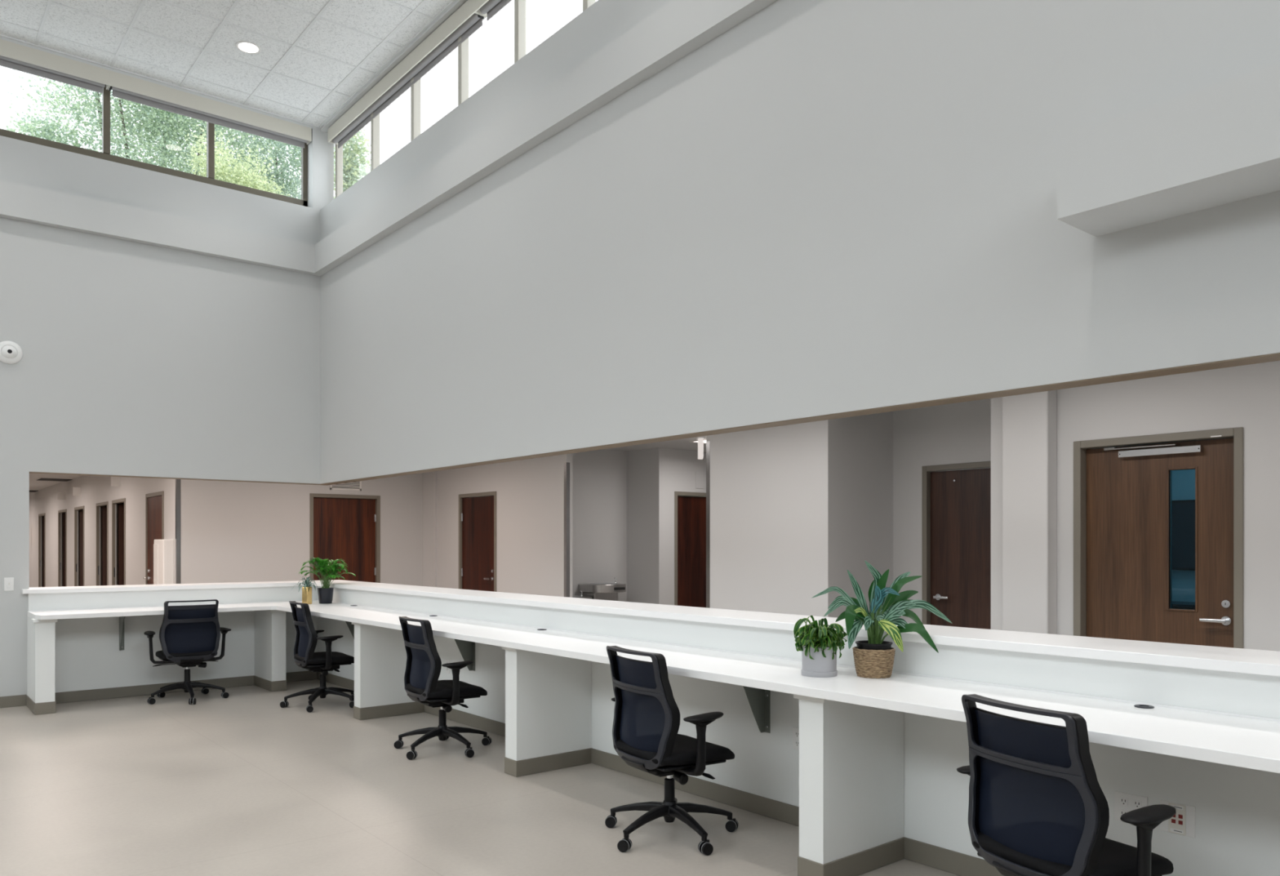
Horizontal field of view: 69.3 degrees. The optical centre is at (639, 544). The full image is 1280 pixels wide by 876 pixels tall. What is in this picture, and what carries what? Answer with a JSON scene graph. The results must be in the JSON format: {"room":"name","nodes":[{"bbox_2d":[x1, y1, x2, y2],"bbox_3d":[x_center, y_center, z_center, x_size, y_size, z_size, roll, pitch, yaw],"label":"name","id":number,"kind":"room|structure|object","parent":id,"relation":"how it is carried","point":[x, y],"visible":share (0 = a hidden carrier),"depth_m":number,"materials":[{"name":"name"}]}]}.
{"room":"clinic staff workstation","nodes":[
{"label":"clinic staff workstation","id":0,"kind":"room"},
{"bbox_2d":[42,502,124,586],"bbox_3d":[-9.260,0.098,18.361,3.060,2.750,14.100,0,0,-40],"label":"door frames","id":1,"kind":"structure","parent":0,"point":[119,503],"depth_m":16.70,"materials":[{"name":"grey"}]},
{"bbox_2d":[29,475,173,587],"bbox_3d":[-11.412,0.098,18.517,0.060,2.750,17.120,0,0,-40],"label":"wall","id":2,"kind":"structure","parent":0,"point":[95,489],"depth_m":16.42,"materials":[{"name":"white paint"}]},
{"bbox_2d":[38,512,45,586],"bbox_3d":[-13.396,0.381,21.638,0.994,2.185,1.080,0,0,-40],"label":"door","id":3,"kind":"structure","parent":2,"relation":"in","point":[40,516],"depth_m":21.72,"materials":[{"name":"brown wood"}]},
{"bbox_2d":[57,491,65,499],"bbox_3d":[-11.689,-0.987,18.704,0.130,0.160,0.012,0,0,-40],"label":"room sign","id":4,"kind":"object","parent":2,"relation":"attached to","point":[60,495],"visible":1,"depth_m":18.70,"materials":[{"name":"white plastic"}]},
{"bbox_2d":[57,509,66,586],"bbox_3d":[-11.464,0.381,19.298,0.997,2.185,1.050,0,0,-40],"label":"door","id":5,"kind":"structure","parent":2,"relation":"in","point":[62,517],"depth_m":19.37,"materials":[{"name":"brown wood"}]},
{"bbox_2d":[72,487,81,495],"bbox_3d":[-10.473,-0.987,17.230,0.130,0.160,0.012,0,0,-40],"label":"room sign","id":6,"kind":"object","parent":2,"relation":"attached to","point":[76,491],"visible":1,"depth_m":17.23,"materials":[{"name":"white plastic"}]},
{"bbox_2d":[74,506,84,586],"bbox_3d":[-10.165,0.381,17.718,0.989,2.185,1.040,0,0,-40],"label":"door","id":7,"kind":"structure","parent":2,"relation":"in","point":[77,509],"depth_m":17.79,"materials":[{"name":"brown wood"}]},
{"bbox_2d":[96,501,108,586],"bbox_3d":[-8.716,0.381,15.965,0.994,2.185,1.030,0,0,-40],"label":"door","id":8,"kind":"structure","parent":2,"relation":"in","point":[104,509],"depth_m":16.03,"materials":[{"name":"brown wood"}]},
{"bbox_2d":[111,476,120,486],"bbox_3d":[-8.182,-0.987,14.454,0.130,0.160,0.012,0,0,-40],"label":"room sign","id":9,"kind":"object","parent":2,"relation":"attached to","point":[115,481],"visible":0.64,"depth_m":14.45,"materials":[{"name":"white plastic"}]},
{"bbox_2d":[111,497,125,585],"bbox_3d":[-7.836,0.381,14.901,0.997,2.185,1.010,0,0,-40],"label":"door","id":10,"kind":"structure","parent":2,"relation":"in","point":[122,508],"depth_m":14.96,"materials":[{"name":"brown wood"}]},
{"bbox_2d":[143,490,164,584],"bbox_3d":[-6.627,0.381,12.735,0.199,2.185,1.030,0,0,-40],"label":"door","id":11,"kind":"structure","parent":2,"relation":"in","point":[154,502],"depth_m":12.85,"materials":[{"name":"brown wood"}]},
{"bbox_2d":[153,539,173,584],"bbox_3d":[-6.198,0.428,12.033,0.150,0.990,0.520,0,0,-40],"label":"upper cabinet","id":12,"kind":"object","parent":2,"relation":"attached to","point":[163,549],"visible":0.54,"depth_m":11.86,"materials":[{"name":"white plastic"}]},
{"bbox_2d":[0,36,335,696],"bbox_3d":[-6.819,-1.569,7.670,8.900,6.085,0.300,0,0,-40],"label":"wall","id":13,"kind":"structure","parent":0,"point":[138,359],"depth_m":9.08,"materials":[{"name":"grey paint"}]},
{"bbox_2d":[4,577,13,591],"bbox_3d":[-5.710,0.359,8.380,0.074,0.120,0.016,0,0,-40],"label":"light switch","id":14,"kind":"object","parent":13,"relation":"attached to","point":[8,582],"visible":1,"depth_m":8.38,"materials":[{"name":"white plastic"}]},
{"bbox_2d":[0,340,22,364],"bbox_3d":[-5.692,-1.739,8.359,0.208,0.208,0.072,0,0,-40],"label":"sensor","id":15,"kind":"object","parent":13,"relation":"attached to","point":[11,353],"visible":1,"depth_m":8.36,"materials":[{"name":"white plastic"}]},
{"bbox_2d":[0,694,26,707],"bbox_3d":[-7.881,1.422,6.594,5.890,0.102,0.008,0,0,-40],"label":"baseboard","id":16,"kind":"structure","parent":13,"relation":"attached to","point":[20,700],"depth_m":8.40,"materials":[{"name":"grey rubber"}]},
{"bbox_2d":[0,39,109,93],"bbox_3d":[-6.314,-4.458,7.970,3.060,0.197,0.120,0,0,-40],"label":"roller blind","id":17,"kind":"object","parent":13,"relation":"attached to","point":[13,55],"visible":1,"depth_m":8.63,"materials":[{"name":"grey fabric"}]},
{"bbox_2d":[0,84,307,206],"bbox_3d":[-6.367,-4.122,8.077,6.915,0.870,0.078,0,0,-40],"label":"window","id":18,"kind":"structure","parent":13,"relation":"in","point":[105,154],"depth_m":9.36,"materials":[{"name":"brown metal"}]},
{"bbox_2d":[107,70,311,148],"bbox_3d":[-4.383,-4.458,9.563,1.945,0.197,0.120,0,0,-40],"label":"roller blind","id":19,"kind":"object","parent":18,"relation":"attached to","point":[124,86],"visible":0.97,"depth_m":9.48,"materials":[{"name":"grey fabric"}]},
{"bbox_2d":[0,179,323,275],"bbox_3d":[-6.808,-3.106,7.422,8.600,0.307,0.096,0,0,-40],"label":"beam","id":20,"kind":"structure","parent":13,"relation":"attached to","point":[18,202],"depth_m":9.03,"materials":[{"name":"grey paint"}]},
{"bbox_2d":[27,585,317,693],"bbox_3d":[-4.589,0.960,9.368,2.700,1.027,0.180,0,0,-40],"label":"wall","id":21,"kind":"structure","parent":0,"point":[88,655],"depth_m":9.01,"materials":[{"name":"white paint"}]},
{"bbox_2d":[119,616,125,650],"bbox_3d":[-4.895,0.832,8.802,0.043,0.370,0.300,0,0,-40],"label":"bracket","id":22,"kind":"object","parent":21,"relation":"attached to","point":[121,618],"visible":0.8,"depth_m":8.87,"materials":[{"name":"grey metal"}]},
{"bbox_2d":[54,671,316,703],"bbox_3d":[-4.499,1.422,9.320,2.507,0.102,0.008,0,0,-40],"label":"baseboard","id":23,"kind":"structure","parent":21,"relation":"attached to","point":[142,690],"depth_m":9.04,"materials":[{"name":"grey rubber"}]},
{"bbox_2d":[0,0,457,128],"bbox_3d":[-2.490,-4.636,2.439,8.920,0.112,13.920,0,0,-40],"label":"ceiling","id":24,"kind":"structure","parent":0,"point":[315,56],"depth_m":8.42,"materials":[{"name":"tile"}]},
{"bbox_2d":[235,40,261,53],"bbox_3d":[-3.616,-4.588,8.550,0.216,0.009,0.216,0,0,-40],"label":"recessed light","id":25,"kind":"object","parent":24,"relation":"in","point":[243,46],"visible":1,"depth_m":8.55,"materials":[{"name":"white plastic"}]},
{"bbox_2d":[173,472,422,586],"bbox_3d":[-4.619,0.098,12.940,3.440,2.750,0.130,0,0,-40],"label":"wall","id":26,"kind":"structure","parent":0,"point":[231,531],"depth_m":12.51,"materials":[{"name":"white paint"}]},
{"bbox_2d":[175,479,180,583],"bbox_3d":[-5.901,0.073,11.829,0.052,2.600,0.052,0,0,-40],"label":"guard","id":27,"kind":"object","parent":26,"relation":"attached to","point":[177,481],"visible":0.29,"depth_m":11.81,"materials":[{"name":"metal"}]},
{"bbox_2d":[309,493,380,582],"bbox_3d":[-4.237,0.381,13.254,1.030,2.185,0.152,0,0,-40],"label":"door","id":28,"kind":"structure","parent":26,"relation":"in","point":[347,527],"depth_m":13.27,"materials":[{"name":"brown wood"}]},
{"bbox_2d":[329,480,361,490],"bbox_3d":[-4.192,-0.917,13.200,0.460,0.280,0.013,0,0,-40],"label":"air vent","id":29,"kind":"object","parent":26,"relation":"in","point":[354,486],"visible":0.34,"depth_m":13.22,"materials":[{"name":"white plastic"}]},
{"bbox_2d":[29,435,706,493],"bbox_3d":[-5.933,-1.327,12.096,16.900,0.100,34.200,0,0,-40],"label":"ceiling","id":30,"kind":"structure","parent":0,"point":[684,443],"depth_m":12.33,"materials":[{"name":"tile"}]},
{"bbox_2d":[35,477,72,481],"bbox_3d":[-11.460,-1.271,18.167,0.600,0.012,0.740,0,0,-40],"label":"ceiling vent","id":31,"kind":"object","parent":30,"relation":"in","point":[40,478],"visible":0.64,"depth_m":18.04,"materials":[{"name":"black metal"}]},
{"bbox_2d":[688,439,706,443],"bbox_3d":[1.068,-1.272,11.390,0.660,0.010,0.660,0,0,-40],"label":"recessed light","id":32,"kind":"object","parent":30,"relation":"in","point":[704,440],"visible":0.17,"depth_m":11.39,"materials":[{"name":"white"}]},
{"bbox_2d":[696,436,705,459],"bbox_3d":[0.724,-1.155,11.067,0.100,0.245,0.320,0,0,2],"label":"exit sign","id":33,"kind":"object","parent":30,"relation":"hanging from","point":[700,439],"visible":1,"depth_m":10.91,"materials":[{"name":"white plastic"}]},
{"bbox_2d":[422,471,436,586],"bbox_3d":[-3.135,0.098,13.821,0.030,2.750,0.400,0,0,-40],"label":"pillar","id":34,"kind":"structure","parent":0,"point":[429,478],"depth_m":13.79,"materials":[{"name":"white paint"}]},
{"bbox_2d":[0,679,959,875],"bbox_3d":[-5.743,1.523,12.966,17.900,0.100,34.900,0,0,-40],"label":"floor","id":35,"kind":"structure","parent":0,"point":[242,783],"depth_m":5.23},
{"bbox_2d":[26,615,57,715],"bbox_3d":[-5.340,1.060,8.255,0.181,0.826,0.576,0,0,-40],"label":"panel","id":36,"kind":"object","parent":35,"relation":"on","point":[40,697],"visible":0.93,"depth_m":8.06,"materials":[{"name":"white paint"}]},
{"bbox_2d":[144,599,231,704],"bbox_3d":[-4.287,0.996,8.779,0.736,0.956,0.678,0,0,-37],"label":"office chair","id":37,"kind":"object","parent":35,"relation":"on","point":[189,636],"visible":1,"depth_m":8.64,"materials":[{"name":"grey plastic"}]},
{"bbox_2d":[253,609,286,691],"bbox_3d":[-3.803,1.060,9.523,0.175,0.826,0.576,0,0,-40],"label":"panel","id":38,"kind":"object","parent":35,"relation":"on","point":[269,624],"visible":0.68,"depth_m":9.35,"materials":[{"name":"white paint"}]},
{"bbox_2d":[280,600,354,712],"bbox_3d":[-2.902,0.996,8.465,0.700,0.956,0.736,0,0,-34],"label":"office chair","id":39,"kind":"object","parent":35,"relation":"on","point":[305,657],"visible":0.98,"depth_m":8.31,"materials":[{"name":"grey plastic"}]},
{"bbox_2d":[351,622,424,719],"bbox_3d":[-2.166,1.060,7.995,0.606,0.826,0.165,0,0,-40],"label":"panel","id":40,"kind":"object","parent":35,"relation":"on","point":[380,652],"visible":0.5,"depth_m":7.88,"materials":[{"name":"white paint"}]},
{"bbox_2d":[394,616,491,759],"bbox_3d":[-1.437,0.996,6.641,0.685,0.956,0.683,0,0,15],"label":"office chair","id":41,"kind":"object","parent":35,"relation":"on","point":[422,684],"visible":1,"depth_m":6.48,"materials":[{"name":"grey plastic"}]},
{"bbox_2d":[502,646,591,777],"bbox_3d":[-0.605,1.060,6.103,0.606,0.826,0.173,0,0,-40],"label":"panel","id":42,"kind":"object","parent":35,"relation":"on","point":[548,697],"visible":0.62,"depth_m":6.00,"materials":[{"name":"white paint"}]},
{"bbox_2d":[604,645,738,855],"bbox_3d":[0.137,0.996,4.710,0.684,0.956,0.682,0,0,18],"label":"office chair","id":43,"kind":"object","parent":35,"relation":"on","point":[646,720],"visible":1,"depth_m":4.54,"materials":[{"name":"grey plastic"}]},
{"bbox_2d":[793,693,904,875],"bbox_3d":[0.962,1.060,4.203,0.606,0.826,0.171,0,0,-40],"label":"panel","id":44,"kind":"object","parent":35,"relation":"on","point":[851,756],"visible":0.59,"depth_m":4.09,"materials":[{"name":"white paint"}]},
{"bbox_2d":[956,693,1176,875],"bbox_3d":[1.404,0.996,3.106,0.673,0.956,0.736,0,0,-26],"label":"office chair","id":45,"kind":"object","parent":35,"relation":"on","point":[1038,806],"visible":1,"depth_m":2.97,"materials":[{"name":"grey plastic"}]},
{"bbox_2d":[1172,600,1195,609],"bbox_3d":[4.493,0.973,7.344,0.445,1.000,1.020,0,0,-40],"label":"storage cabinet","id":46,"kind":"object","parent":35,"relation":"on","point":[1180,605],"visible":0.02,"depth_m":7.33,"materials":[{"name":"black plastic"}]},
{"bbox_2d":[436,453,572,597],"bbox_3d":[-2.059,0.098,12.641,0.130,2.750,3.850,0,0,-40],"label":"wall","id":47,"kind":"structure","parent":0,"point":[530,492],"depth_m":11.94,"materials":[{"name":"white paint"}]},
{"bbox_2d":[458,491,496,591],"bbox_3d":[-2.206,0.381,12.792,0.185,2.185,1.030,0,0,-40],"label":"door","id":48,"kind":"structure","parent":47,"relation":"in","point":[477,511],"depth_m":12.80,"materials":[{"name":"brown wood"}]},
{"bbox_2d":[564,462,569,597],"bbox_3d":[-0.880,0.193,11.149,0.052,2.360,0.052,0,0,-40],"label":"guard","id":49,"kind":"object","parent":47,"relation":"attached to","point":[566,464],"visible":0.64,"depth_m":11.13,"materials":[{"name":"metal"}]},
{"bbox_2d":[572,449,626,601],"bbox_3d":[-0.744,0.098,12.352,1.610,2.750,0.130,0,0,-40],"label":"wall","id":50,"kind":"structure","parent":0,"point":[599,477],"depth_m":12.44,"materials":[{"name":"white paint"}]},
{"bbox_2d":[572,577,626,600],"bbox_3d":[-0.674,0.780,12.032,1.090,0.686,0.452,0,0,-40],"label":"fountain","id":51,"kind":"object","parent":50,"relation":"attached to","point":[602,591],"visible":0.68,"depth_m":12.07,"materials":[{"name":"metal"}]},
{"bbox_2d":[572,590,591,599],"bbox_3d":[-0.890,0.687,11.854,0.530,0.192,0.452,0,0,-40],"label":"basin","id":52,"kind":"object","parent":51,"relation":"in","point":[581,596],"depth_m":11.98,"materials":[{"name":"silver metal"}]},
{"bbox_2d":[578,577,626,593],"bbox_3d":[-0.462,0.532,12.207,0.540,0.192,0.452,0,0,-40],"label":"basin","id":53,"kind":"object","parent":51,"relation":"in","point":[592,588],"depth_m":12.03,"materials":[{"name":"silver metal"}]},
{"bbox_2d":[626,447,666,604],"bbox_3d":[0.085,0.098,12.510,0.130,2.750,0.680,0,0,-40],"label":"wall","id":54,"kind":"structure","parent":0,"point":[646,468],"depth_m":12.40,"materials":[{"name":"white paint"}]},
{"bbox_2d":[666,448,706,604],"bbox_3d":[1.613,0.098,13.415,3.380,2.750,0.130,0,0,-40],"label":"wall","id":55,"kind":"structure","parent":0,"point":[682,465],"depth_m":12.37,"materials":[{"name":"white paint"}]},
{"bbox_2d":[674,491,706,607],"bbox_3d":[0.816,0.381,12.756,1.030,2.185,0.152,0,0,-40],"label":"door","id":56,"kind":"structure","parent":55,"relation":"in","point":[690,508],"depth_m":12.61,"materials":[{"name":"brown wood"}]},
{"bbox_2d":[695,471,703,488],"bbox_3d":[0.814,-0.882,12.664,0.150,0.230,0.012,0,0,-40],"label":"wall plate","id":57,"kind":"object","parent":55,"relation":"attached to","point":[699,475],"visible":1,"depth_m":12.66,"materials":[{"name":"white paint"}]},
{"bbox_2d":[706,418,837,617],"bbox_3d":[1.200,0.098,8.692,0.130,2.750,1.530,0,0,-40],"label":"wall","id":58,"kind":"structure","parent":0,"point":[774,490],"depth_m":8.54,"materials":[{"name":"white paint"}]},
{"bbox_2d":[706,440,710,608],"bbox_3d":[0.697,0.173,9.237,0.052,2.400,0.052,0,0,-40],"label":"guard","id":59,"kind":"object","parent":58,"relation":"attached to","point":[708,443],"visible":0.64,"depth_m":9.22,"materials":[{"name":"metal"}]},
{"bbox_2d":[317,586,1279,875],"bbox_3d":[-0.309,0.960,6.364,0.180,1.027,9.900,0,0,-40],"label":"wall","id":60,"kind":"structure","parent":0,"point":[1237,809],"depth_m":4.19,"materials":[{"name":"white paint"}]},
{"bbox_2d":[345,621,354,638],"bbox_3d":[-2.870,0.832,9.089,0.300,0.370,0.043,0,0,-40],"label":"bracket","id":61,"kind":"object","parent":60,"relation":"attached to","point":[351,627],"visible":0.06,"depth_m":9.13,"materials":[{"name":"grey metal"}]},
{"bbox_2d":[445,659,449,673],"bbox_3d":[-1.623,1.028,7.809,0.008,0.115,0.070,0,0,-40],"label":"wall outlet","id":62,"kind":"object","parent":60,"relation":"attached to","point":[447,669],"visible":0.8,"depth_m":7.80,"materials":[{"name":"white plastic"}]},
{"bbox_2d":[454,639,475,671],"bbox_3d":[-1.457,0.832,7.377,0.300,0.370,0.043,0,0,-40],"label":"bracket","id":63,"kind":"object","parent":60,"relation":"attached to","point":[467,649],"visible":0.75,"depth_m":7.45,"materials":[{"name":"grey metal"}]},
{"bbox_2d":[21,579,1279,676],"bbox_3d":[-1.392,0.426,5.735,3.107,0.039,10.307,0,0,-40],"label":"counter ledge","id":64,"kind":"object","parent":60,"relation":"on","point":[1263,662],"visible":0.87,"depth_m":4.46,"materials":[{"name":"white laminate"}]},
{"bbox_2d":[26,599,1279,773],"bbox_3d":[-1.411,0.624,5.467,2.658,0.047,9.878,0,0,-40],"label":"countertop","id":65,"kind":"structure","parent":60,"relation":"attached to","point":[1241,740],"depth_m":3.93,"materials":[{"name":"white laminate"}]},
{"bbox_2d":[292,576,316,604],"bbox_3d":[-3.417,0.466,9.462,0.258,0.284,0.236,0,0,38],"label":"potted plant","id":66,"kind":"object","parent":65,"relation":"on","point":[306,589],"visible":0.93,"depth_m":9.42,"materials":[{"name":"gold plant"}]},
{"bbox_2d":[297,556,355,604],"bbox_3d":[-3.241,0.366,9.595,0.585,0.482,0.453,0,0,12],"label":"potted plant","id":67,"kind":"object","parent":65,"relation":"on","point":[325,593],"visible":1,"depth_m":9.51,"materials":[{"name":"green plant"}]},
{"bbox_2d":[793,615,847,677],"bbox_3d":[0.833,0.467,4.309,0.256,0.281,0.254,0,0,-40],"label":"potted plant","id":68,"kind":"object","parent":65,"relation":"on","point":[818,642],"visible":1,"depth_m":4.25,"materials":[{"name":"green plant"}]},
{"bbox_2d":[811,560,952,678],"bbox_3d":[1.114,0.341,4.256,0.666,0.535,0.275,0,0,1],"label":"potted plant","id":69,"kind":"object","parent":65,"relation":"on","point":[873,658],"visible":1,"depth_m":4.22,"materials":[{"name":"green plant"}]},
{"bbox_2d":[316,671,1004,875],"bbox_3d":[-0.410,1.422,6.339,0.008,0.102,9.810,0,0,-40],"label":"baseboard","id":70,"kind":"structure","parent":60,"relation":"attached to","point":[956,863],"depth_m":5.16,"materials":[{"name":"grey rubber"}]},
{"bbox_2d":[742,685,770,733],"bbox_3d":[0.573,0.832,4.916,0.300,0.370,0.043,0,0,-40],"label":"bracket","id":71,"kind":"object","parent":60,"relation":"attached to","point":[759,700],"visible":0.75,"depth_m":5.00,"materials":[{"name":"grey metal"}]},
{"bbox_2d":[792,727,799,750],"bbox_3d":[0.825,1.017,4.843,0.008,0.115,0.070,0,0,-40],"label":"wall outlet","id":72,"kind":"object","parent":60,"relation":"attached to","point":[795,731],"visible":0.69,"depth_m":4.85,"materials":[{"name":"white plastic"}]},
{"bbox_2d":[795,731,799,737],"bbox_3d":[0.823,0.993,4.841,0.003,0.028,0.030,0,0,-40],"label":"socket","id":73,"kind":"object","parent":72,"relation":"attached to","point":[797,733],"depth_m":4.84,"materials":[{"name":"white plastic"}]},
{"bbox_2d":[795,740,799,746],"bbox_3d":[0.823,1.041,4.841,0.003,0.028,0.030,0,0,-40],"label":"socket","id":74,"kind":"object","parent":72,"relation":"attached to","point":[797,742],"depth_m":4.84,"materials":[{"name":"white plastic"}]},
{"bbox_2d":[1115,791,1147,822],"bbox_3d":[1.885,1.016,3.557,0.008,0.115,0.120,0,0,-40],"label":"wall outlet","id":75,"kind":"object","parent":60,"relation":"attached to","point":[1125,802],"visible":0.62,"depth_m":3.57,"materials":[{"name":"white plastic"}]},
{"bbox_2d":[1120,796,1128,805],"bbox_3d":[1.867,0.992,3.575,0.003,0.028,0.030,0,0,-40],"label":"socket","id":76,"kind":"object","parent":75,"relation":"attached to","point":[1123,800],"depth_m":3.57,"materials":[{"name":"white plastic"}]},
{"bbox_2d":[1120,809,1128,817],"bbox_3d":[1.867,1.040,3.575,0.003,0.028,0.030,0,0,-40],"label":"socket","id":77,"kind":"object","parent":75,"relation":"attached to","point":[1122,811],"depth_m":3.58,"materials":[{"name":"white plastic"}]},
{"bbox_2d":[1133,800,1142,808],"bbox_3d":[1.899,0.992,3.536,0.003,0.028,0.030,0,0,-40],"label":"socket","id":78,"kind":"object","parent":75,"relation":"attached to","point":[1136,803],"depth_m":3.53,"materials":[{"name":"white plastic"}]},
{"bbox_2d":[1160,800,1195,838],"bbox_3d":[1.989,1.016,3.429,0.010,0.115,0.120,0,0,-40],"label":"wall outlet","id":79,"kind":"object","parent":60,"relation":"attached to","point":[1183,823],"visible":0.94,"depth_m":3.42,"materials":[{"name":"white plastic"}]},
{"bbox_2d":[320,0,1279,484],"bbox_3d":[0.826,-1.569,5.162,0.300,6.085,13.900,0,0,-40],"label":"wall","id":80,"kind":"structure","parent":0,"point":[819,207],"depth_m":4.95,"materials":[{"name":"grey paint"}]},
{"bbox_2d":[335,0,595,197],"bbox_3d":[-0.344,-4.122,6.621,0.078,0.870,9.440,0,0,-40],"label":"window","id":81,"kind":"structure","parent":80,"relation":"in","point":[520,6],"depth_m":8.74,"materials":[{"name":"beige"}]},
{"bbox_2d":[328,0,486,148],"bbox_3d":[-2.347,-4.447,8.929,0.120,0.200,3.210,0,0,-40],"label":"roller blind","id":82,"kind":"object","parent":81,"relation":"attached to","point":[464,21],"visible":0.97,"depth_m":8.66,"materials":[{"name":"grey fabric"}]},
{"bbox_2d":[474,0,511,20],"bbox_3d":[-0.158,-4.447,6.275,0.120,0.200,3.670,0,0,-40],"label":"roller blind","id":83,"kind":"object","parent":81,"relation":"attached to","point":[488,8],"visible":1,"depth_m":7.58,"materials":[{"name":"grey"}]},
{"bbox_2d":[314,0,777,274],"bbox_3d":[0.799,-3.106,4.883,0.096,0.307,13.504,0,0,-40],"label":"beam","id":84,"kind":"structure","parent":80,"relation":"attached to","point":[679,28],"depth_m":6.55,"materials":[{"name":"grey paint"}]},
{"bbox_2d":[29,352,1279,485],"bbox_3d":[-1.385,-0.666,5.594,2.820,0.006,10.080,0,0,-40],"label":"trim","id":85,"kind":"structure","parent":80,"relation":"attached to","point":[1272,357],"depth_m":4.57,"materials":[{"name":"brown"}]},
{"bbox_2d":[1057,62,1279,236],"bbox_3d":[3.357,-1.387,1.607,0.320,0.305,5.195,0,0,-40],"label":"soffit","id":86,"kind":"object","parent":80,"relation":"attached to","point":[1216,144],"depth_m":3.22,"materials":[{"name":"grey paint"}]},
{"bbox_2d":[837,411,893,617],"bbox_3d":[2.863,0.098,8.074,1.650,2.750,1.800,0,0,-40],"label":"wall","id":87,"kind":"structure","parent":0,"point":[865,442],"depth_m":8.38,"materials":[{"name":"white paint"}]},
{"bbox_2d":[893,398,991,623],"bbox_3d":[2.909,0.098,8.112,0.130,2.750,2.000,0,0,-40],"label":"wall","id":88,"kind":"structure","parent":0,"point":[958,433],"depth_m":8.45,"materials":[{"name":"white paint"}]},
{"bbox_2d":[921,461,991,629],"bbox_3d":[2.944,0.381,8.063,0.160,2.185,1.030,0,0,-40],"label":"door","id":89,"kind":"structure","parent":88,"relation":"in","point":[956,498],"depth_m":8.19,"materials":[{"name":"brown wood"}]},
{"bbox_2d":[1002,390,1056,634],"bbox_3d":[2.766,0.098,6.582,0.140,2.750,0.338,0,0,-40],"label":"pillar","id":90,"kind":"structure","parent":0,"point":[1028,420],"depth_m":6.50,"materials":[{"name":"white paint"}]},
{"bbox_2d":[991,360,1279,651],"bbox_3d":[5.058,0.098,4.016,0.130,2.750,7.545,0,0,-40],"label":"wall","id":91,"kind":"structure","parent":0,"point":[1247,397],"depth_m":5.87,"materials":[{"name":"white paint"}]},
{"bbox_2d":[1073,426,1243,648],"bbox_3d":[3.378,0.381,6.049,0.154,2.185,1.030,0,0,-40],"label":"door","id":92,"kind":"structure","parent":91,"relation":"in","point":[1122,486],"depth_m":6.08,"materials":[{"name":"brown wood"}]},
{"bbox_2d":[1172,469,1195,602],"bbox_3d":[6.652,0.098,5.172,0.100,2.750,7.300,0,0,-40],"label":"wall","id":93,"kind":"structure","parent":0,"point":[1183,481],"depth_m":7.69,"materials":[{"name":"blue paint"}]},
{"bbox_2d":[1172,499,1195,570],"bbox_3d":[4.588,-0.077,7.552,0.050,0.580,0.840,0,0,-40],"label":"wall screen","id":94,"kind":"object","parent":93,"relation":"attached to","point":[1183,511],"visible":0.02,"depth_m":7.64,"materials":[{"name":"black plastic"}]},
{"label":"outside","id":95,"kind":"structure","parent":0,"visible":0},
{"bbox_3d":[-32.446,2.648,45.254,160.000,0.250,89.100,0,0,-40],"label":"ground","id":96,"kind":"structure","parent":95,"visible":0},
{"bbox_2d":[1,68,293,181],"bbox_3d":[-10.506,-4.804,20.201,6.468,14.568,4.173,0,0,-37],"label":"tree","id":97,"kind":"object","parent":96,"relation":"on","point":[174,126],"visible":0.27,"depth_m":19.52,"materials":[{"name":"green plant"}]},
{"bbox_2d":[181,124,289,195],"bbox_3d":[-8.159,-2.951,18.681,2.007,10.866,2.518,0,0,-14],"label":"tree","id":98,"kind":"object","parent":96,"relation":"on","point":[243,180],"visible":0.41,"depth_m":18.30,"materials":[{"name":"green plant"}]},
{"bbox_2d":[214,125,349,199],"bbox_3d":[-8.823,-4.460,22.066,3.798,13.880,3.196,0,0,-24],"label":"tree","id":99,"kind":"object","parent":96,"relation":"on","point":[288,184],"visible":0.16,"depth_m":21.79,"materials":[{"name":"green plant"}]},
{"bbox_2d":[333,127,370,199],"bbox_3d":[-7.760,-4.803,24.578,1.317,14.565,2.054,0,0,-34],"label":"tree","id":100,"kind":"object","parent":96,"relation":"on","point":[353,173],"visible":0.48,"depth_m":24.21,"materials":[{"name":"green plant"}]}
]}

